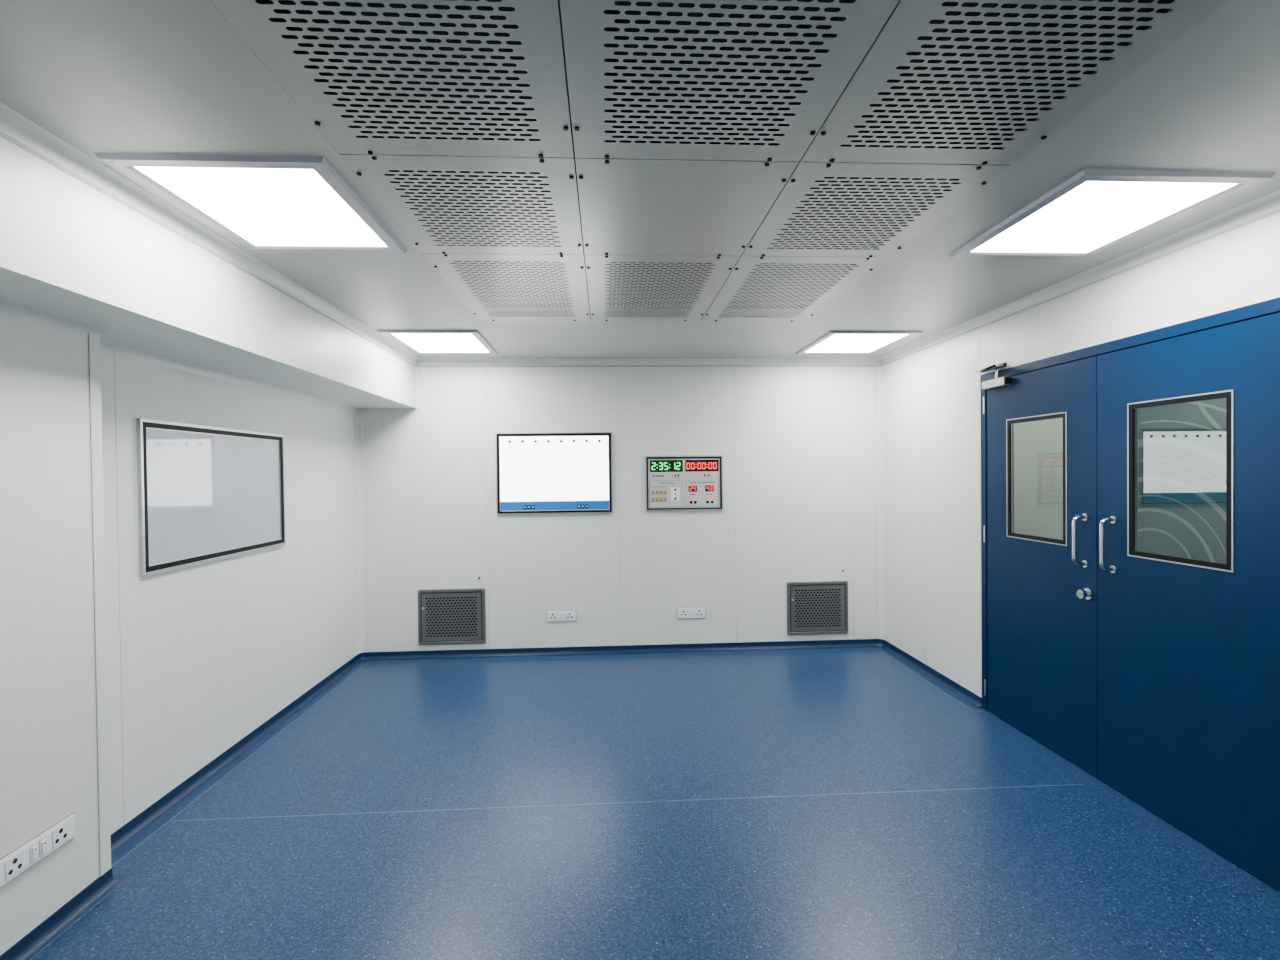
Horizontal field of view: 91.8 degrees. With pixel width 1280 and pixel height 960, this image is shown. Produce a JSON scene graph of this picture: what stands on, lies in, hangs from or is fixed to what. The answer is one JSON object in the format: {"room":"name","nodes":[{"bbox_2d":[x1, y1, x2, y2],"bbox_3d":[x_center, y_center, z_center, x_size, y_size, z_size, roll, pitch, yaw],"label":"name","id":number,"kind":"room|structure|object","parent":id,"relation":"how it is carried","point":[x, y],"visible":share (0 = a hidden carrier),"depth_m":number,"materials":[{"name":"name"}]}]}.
{"room":"clean room","nodes":[
{"label":"clean room","id":0,"kind":"room"},
{"bbox_2d":[0,313,110,954],"bbox_3d":[-2.150,0.524,0.809,0.284,2.180,3.240,-1,1,-3],"label":"wall","id":1,"kind":"structure","parent":0,"point":[54,741],"depth_m":2.19,"materials":[{"name":"paint"}]},
{"bbox_2d":[0,812,74,887],"bbox_3d":[-2.066,1.270,2.128,0.017,0.093,0.305,-1,1,-3],"label":"power socket","id":2,"kind":"object","parent":1,"relation":"attached to","point":[15,863],"visible":1,"depth_m":2.12,"materials":[{"name":"grey plastic"}]},
{"bbox_2d":[0,868,127,959],"bbox_3d":[-1.983,1.580,0.878,0.040,0.064,3.225,-1,1,-3],"label":"baseboard","id":3,"kind":"structure","parent":1,"relation":"attached to","point":[45,933],"depth_m":2.21,"materials":[{"name":"plastic"}]},
{"bbox_2d":[0,299,359,411],"bbox_3d":[-2.177,-0.566,2.278,0.215,0.035,6.200,-1,1,-3],"label":"trim","id":4,"kind":"structure","parent":1,"relation":"attached to","point":[6,307],"depth_m":2.84,"materials":[{"name":"metal"}]},
{"bbox_2d":[100,351,357,833],"bbox_3d":[-2.411,0.490,3.899,0.101,2.180,2.960,-1,1,-3],"label":"wall","id":5,"kind":"structure","parent":0,"point":[201,656],"depth_m":3.39,"materials":[{"name":"paint"}]},
{"bbox_2d":[136,418,285,575],"bbox_3d":[-2.335,0.073,3.487,0.018,0.727,1.273,-1,1,-3],"label":"whiteboard","id":6,"kind":"object","parent":5,"relation":"attached to","point":[206,493],"visible":1,"depth_m":3.32,"materials":[{"name":"grey glass"}]},
{"bbox_2d":[111,652,366,855],"bbox_3d":[-2.323,1.547,3.944,0.058,0.064,2.905,-1,1,-3],"label":"baseboard","id":7,"kind":"structure","parent":5,"relation":"attached to","point":[121,837],"depth_m":3.38,"materials":[{"name":"plastic"}]},
{"bbox_2d":[354,410,366,653],"bbox_3d":[-2.414,0.463,5.354,0.055,2.140,0.055,-1,1,-3],"label":"cove","id":8,"kind":"object","parent":5,"relation":"attached to","point":[358,414],"visible":1,"depth_m":5.37,"materials":[{"name":"metal"}]},
{"bbox_2d":[358,366,876,651],"bbox_3d":[-0.152,0.236,5.553,4.900,2.600,0.101,-1,1,-3],"label":"wall","id":9,"kind":"structure","parent":0,"point":[797,445],"depth_m":5.51,"materials":[{"name":"paint"}]},
{"bbox_2d":[414,366,420,407],"bbox_3d":[-1.927,-0.823,5.373,0.040,0.400,0.040,-1,1,-3],"label":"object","id":10,"kind":"structure","parent":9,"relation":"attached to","point":[417,374],"depth_m":5.38,"materials":[{"name":"white paint"}]},
{"bbox_2d":[418,588,485,644],"bbox_3d":[-1.647,1.196,5.422,0.582,0.485,0.020,-1,1,-3],"label":"air vent","id":11,"kind":"object","parent":9,"relation":"in","point":[445,616],"visible":1,"depth_m":5.42,"materials":[{"name":"grey metal"}]},
{"bbox_2d":[495,432,612,514],"bbox_3d":[-0.752,-0.060,5.458,1.018,0.717,0.018,-1,1,-3],"label":"x-ray viewer","id":12,"kind":"object","parent":9,"relation":"attached to","point":[537,472],"visible":1,"depth_m":5.46,"materials":[{"name":"white plastic"}]},
{"bbox_2d":[546,610,575,621],"bbox_3d":[-0.697,1.199,5.475,0.255,0.103,0.017,-1,1,-3],"label":"power socket","id":13,"kind":"object","parent":9,"relation":"attached to","point":[551,615],"visible":1,"depth_m":5.47,"materials":[{"name":"grey plastic"}]},
{"bbox_2d":[366,639,884,660],"bbox_3d":[-0.081,1.504,5.492,4.595,0.064,0.058,-1,1,-3],"label":"baseboard","id":14,"kind":"structure","parent":9,"relation":"attached to","point":[852,643],"depth_m":5.51,"materials":[{"name":"plastic"}]},
{"bbox_2d":[645,455,722,510],"bbox_3d":[0.395,0.028,5.522,0.694,0.490,0.018,-1,1,-3],"label":"control panel","id":15,"kind":"object","parent":9,"relation":"attached to","point":[672,483],"visible":1,"depth_m":5.52,"materials":[{"name":"grey"}]},
{"bbox_2d":[677,607,705,618],"bbox_3d":[0.459,1.186,5.539,0.252,0.103,0.017,-1,1,-3],"label":"power socket","id":16,"kind":"object","parent":9,"relation":"attached to","point":[682,612],"visible":1,"depth_m":5.53,"materials":[{"name":"grey plastic"}]},
{"bbox_2d":[787,581,847,634],"bbox_3d":[1.607,1.157,5.600,0.561,0.478,0.020,-1,1,-3],"label":"air vent","id":17,"kind":"object","parent":9,"relation":"in","point":[818,607],"visible":1,"depth_m":5.60,"materials":[{"name":"grey metal"}]},
{"bbox_2d":[875,365,884,639],"bbox_3d":[2.171,0.204,5.603,0.055,2.550,0.055,-1,1,-3],"label":"cove","id":18,"kind":"object","parent":9,"relation":"attached to","point":[879,370],"visible":1,"depth_m":5.62,"materials":[{"name":"metal"}]},
{"bbox_2d":[0,0,1279,358],"bbox_3d":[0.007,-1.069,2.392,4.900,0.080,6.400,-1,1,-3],"label":"ceiling","id":19,"kind":"structure","parent":0,"point":[100,76],"depth_m":1.87,"materials":[{"name":"metal"}]},
{"bbox_2d":[0,136,414,408],"bbox_3d":[-2.082,-0.794,2.280,0.611,0.420,6.200,-1,1,-3],"label":"ceiling bulkhead","id":20,"kind":"object","parent":19,"relation":"attached to","point":[69,249],"depth_m":2.37,"materials":[{"name":"white paint"}]},
{"bbox_2d":[94,153,406,252],"bbox_3d":[-1.358,-1.005,2.335,0.688,0.016,0.825,-1,1,-3],"label":"ceiling light","id":21,"kind":"object","parent":19,"relation":"attached to","point":[258,203],"depth_m":2.22,"materials":[{"name":"white plastic"}]},
{"bbox_2d":[377,330,498,354],"bbox_3d":[-1.487,-1.032,4.694,0.688,0.016,0.840,-1,1,-3],"label":"ceiling light","id":22,"kind":"object","parent":19,"relation":"attached to","point":[419,342],"depth_m":4.63,"materials":[{"name":"white plastic"}]},
{"bbox_2d":[0,102,1279,365],"bbox_3d":[0.287,-1.007,2.408,4.140,0.050,6.200,-1,1,-3],"label":"cove","id":23,"kind":"object","parent":19,"relation":"attached to","point":[15,125],"visible":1,"depth_m":2.85,"materials":[{"name":"white metal"}]},
{"bbox_2d":[0,131,1279,366],"bbox_3d":[0.287,-0.977,2.409,4.140,0.014,6.200,-1,1,-3],"label":"ceiling trim","id":24,"kind":"object","parent":23,"relation":"attached to","point":[2,134],"visible":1,"depth_m":3.05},
{"bbox_2d":[795,331,922,354],"bbox_3d":[1.680,-1.069,4.868,0.688,0.016,0.840,-1,1,-3],"label":"ceiling light","id":25,"kind":"object","parent":19,"relation":"attached to","point":[832,342],"depth_m":4.82,"materials":[{"name":"white plastic"}]},
{"bbox_2d":[948,169,1275,258],"bbox_3d":[1.809,-1.042,2.509,0.688,0.016,0.825,-1,1,-3],"label":"ceiling light","id":26,"kind":"object","parent":19,"relation":"attached to","point":[1092,213],"depth_m":2.40,"materials":[{"name":"white plastic"}]},
{"bbox_2d":[32,647,1279,959],"bbox_3d":[0.046,1.621,2.425,4.920,0.101,6.400,-1,1,-3],"label":"floor","id":27,"kind":"structure","parent":0,"point":[826,803],"depth_m":2.73,"materials":[{"name":"blue plastic"}]},
{"bbox_2d":[1014,418,1062,539],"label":"window","id":28,"kind":"structure","parent":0,"point":[1038,445],"depth_m":6.17,"materials":[{"name":"glass"}]},
{"bbox_2d":[884,212,1279,697],"bbox_3d":[2.417,0.243,2.539,0.101,2.600,6.200,-1,1,-3],"label":"wall","id":29,"kind":"structure","parent":0,"point":[932,399],"depth_m":4.32,"materials":[{"name":"paint"}]},
{"bbox_2d":[881,640,981,707],"bbox_3d":[2.234,1.486,4.870,0.040,0.064,1.445,-1,1,-3],"label":"baseboard","id":30,"kind":"structure","parent":29,"relation":"attached to","point":[965,694],"depth_m":4.71,"materials":[{"name":"plastic"}]},
{"bbox_2d":[980,297,1279,890],"bbox_3d":[2.349,0.425,3.174,0.172,2.223,1.930,-1,1,-3],"label":"door","id":31,"kind":"structure","parent":29,"relation":"in","point":[1157,676],"depth_m":2.89,"materials":[{"name":"blue metal"}]},
{"bbox_2d":[975,362,1011,388],"bbox_3d":[2.217,-0.661,3.955,0.122,0.144,0.311,-1,1,-3],"label":"door closer","id":32,"kind":"object","parent":31,"relation":"attached to","point":[1003,381],"depth_m":3.91,"materials":[{"name":"metal"}]},
{"bbox_2d":[1137,398,1225,563],"bbox_3d":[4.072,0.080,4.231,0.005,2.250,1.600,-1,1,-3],"label":"window","id":33,"kind":"structure","parent":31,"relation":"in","point":[1181,447],"depth_m":4.62,"materials":[{"name":"clear glass"}]}
]}

